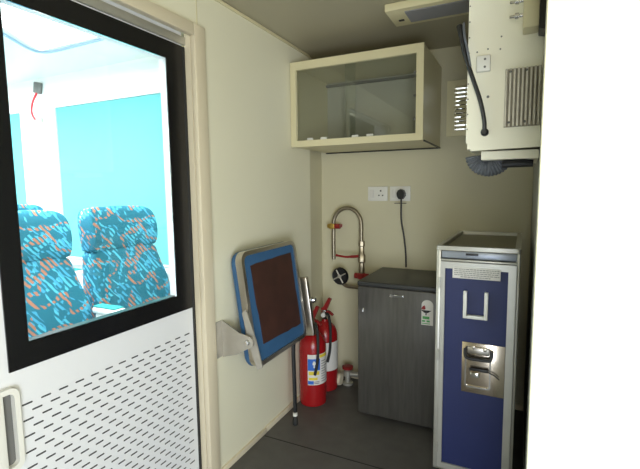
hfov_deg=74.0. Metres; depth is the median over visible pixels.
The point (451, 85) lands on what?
air vent
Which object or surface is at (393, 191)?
switch
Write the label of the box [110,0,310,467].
wall
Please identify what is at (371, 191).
switch
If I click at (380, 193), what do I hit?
wall socket
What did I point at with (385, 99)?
upper cabinet
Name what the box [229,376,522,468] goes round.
floor
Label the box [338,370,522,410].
baseboard
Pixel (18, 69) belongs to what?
ceiling
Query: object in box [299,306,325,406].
fire extinguisher
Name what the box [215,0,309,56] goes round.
trim
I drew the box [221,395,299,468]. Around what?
baseboard
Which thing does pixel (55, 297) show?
passenger seat
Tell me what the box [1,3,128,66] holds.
ceiling lamp
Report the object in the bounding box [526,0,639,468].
wall partition
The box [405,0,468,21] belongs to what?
diffuser
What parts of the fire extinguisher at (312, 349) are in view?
squeeze handle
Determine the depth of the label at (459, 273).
1.58 m
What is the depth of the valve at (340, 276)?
2.69 m
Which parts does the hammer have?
cord, plate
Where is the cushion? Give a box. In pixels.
[231,242,279,365]
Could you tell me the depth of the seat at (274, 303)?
1.98 m
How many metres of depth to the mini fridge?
2.22 m
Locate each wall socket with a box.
[368,186,387,200]
[390,186,410,200]
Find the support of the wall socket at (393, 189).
attached to the wall at (447, 197)
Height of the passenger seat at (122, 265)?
1.160 m
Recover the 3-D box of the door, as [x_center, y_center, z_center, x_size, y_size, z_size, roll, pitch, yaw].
[-0.749,0.193,1.252,0.046,1.850,1.062,2,7,25]
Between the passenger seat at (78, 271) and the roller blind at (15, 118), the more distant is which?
the roller blind at (15, 118)
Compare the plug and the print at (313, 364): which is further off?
the plug
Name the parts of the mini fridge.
panel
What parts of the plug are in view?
cord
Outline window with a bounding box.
[70,258,168,273]
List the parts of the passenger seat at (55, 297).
backrest, armrest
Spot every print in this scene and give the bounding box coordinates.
[308,359,319,370]
[314,359,325,383]
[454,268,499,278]
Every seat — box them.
[17,204,82,274]
[18,210,124,336]
[77,206,169,317]
[216,241,315,425]
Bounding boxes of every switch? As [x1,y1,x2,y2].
[370,190,373,197]
[392,190,395,197]
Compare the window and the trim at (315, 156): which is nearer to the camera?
the trim at (315, 156)
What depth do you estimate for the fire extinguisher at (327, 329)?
2.63 m
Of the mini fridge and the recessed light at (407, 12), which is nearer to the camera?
the recessed light at (407, 12)
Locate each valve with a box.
[332,267,357,288]
[337,364,357,385]
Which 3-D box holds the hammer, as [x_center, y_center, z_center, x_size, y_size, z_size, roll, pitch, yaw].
[-2.635,-1.229,3.952,0.164,0.379,0.039,2,7,25]
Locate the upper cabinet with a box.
[290,42,441,153]
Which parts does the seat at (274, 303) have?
arm, steel arm, lock knob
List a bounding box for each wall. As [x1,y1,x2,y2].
[7,46,533,404]
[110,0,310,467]
[523,39,544,468]
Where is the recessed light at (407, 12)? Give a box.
[385,0,468,26]
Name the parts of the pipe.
clamp stem, valve lever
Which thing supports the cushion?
on the seat at (274, 303)
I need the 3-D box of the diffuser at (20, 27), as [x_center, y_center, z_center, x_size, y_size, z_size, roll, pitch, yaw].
[-1.757,-1.221,2.049,1.320,0.010,1.600,2,7,25]
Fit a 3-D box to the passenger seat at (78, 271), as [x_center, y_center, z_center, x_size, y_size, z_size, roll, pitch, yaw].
[-2.199,0.349,3.297,0.660,1.160,0.635,2,7,25]
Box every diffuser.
[1,3,94,50]
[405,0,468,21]
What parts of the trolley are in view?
door panel, notice plate, drawer, latch plate, latch lever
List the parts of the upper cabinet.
rail, panel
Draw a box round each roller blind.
[10,114,26,203]
[56,93,168,266]
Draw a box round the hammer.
[30,82,42,122]
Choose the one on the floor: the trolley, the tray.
the trolley
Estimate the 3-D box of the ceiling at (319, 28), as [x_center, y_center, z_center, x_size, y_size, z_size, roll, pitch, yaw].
[0.477,-0.890,0.704,2.610,0.040,3.250,2,7,25]
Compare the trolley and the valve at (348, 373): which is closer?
the trolley
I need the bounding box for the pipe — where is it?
[327,206,368,279]
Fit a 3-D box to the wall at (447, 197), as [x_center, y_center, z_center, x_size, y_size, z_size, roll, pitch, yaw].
[-1.052,-0.242,3.356,7.600,2.300,0.060,2,7,25]
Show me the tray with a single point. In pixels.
(456, 243)
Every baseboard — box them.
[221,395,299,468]
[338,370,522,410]
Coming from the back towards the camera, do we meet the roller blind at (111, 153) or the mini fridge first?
the roller blind at (111, 153)
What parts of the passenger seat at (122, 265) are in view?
backrest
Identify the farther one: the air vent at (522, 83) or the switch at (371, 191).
the switch at (371, 191)
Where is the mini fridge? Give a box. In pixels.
[357,267,436,428]
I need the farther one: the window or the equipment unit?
the window
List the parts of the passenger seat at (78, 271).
armrest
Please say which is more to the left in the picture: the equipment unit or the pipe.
the pipe
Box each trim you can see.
[112,0,220,468]
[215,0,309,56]
[309,57,322,320]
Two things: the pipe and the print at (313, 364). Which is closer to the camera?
the print at (313, 364)
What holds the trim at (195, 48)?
attached to the wall at (260, 184)
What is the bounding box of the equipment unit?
[457,0,546,176]
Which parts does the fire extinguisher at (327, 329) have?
squeeze handle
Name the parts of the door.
pull handle, header rail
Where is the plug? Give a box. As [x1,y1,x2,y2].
[394,189,406,266]
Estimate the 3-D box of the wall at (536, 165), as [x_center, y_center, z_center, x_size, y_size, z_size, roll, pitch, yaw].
[0.798,0.063,1.542,0.040,2.037,1.658,2,7,25]
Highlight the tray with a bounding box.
[441,234,516,253]
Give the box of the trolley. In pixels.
[432,231,521,468]
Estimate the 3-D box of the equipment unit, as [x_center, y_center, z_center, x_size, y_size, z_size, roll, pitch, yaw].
[0.596,-0.566,1.396,0.238,0.747,0.470,2,7,25]
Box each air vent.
[446,79,466,136]
[504,65,540,127]
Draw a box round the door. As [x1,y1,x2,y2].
[0,0,201,468]
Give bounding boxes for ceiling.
[3,38,150,84]
[222,0,468,58]
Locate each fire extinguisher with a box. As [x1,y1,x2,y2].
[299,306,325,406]
[317,297,337,391]

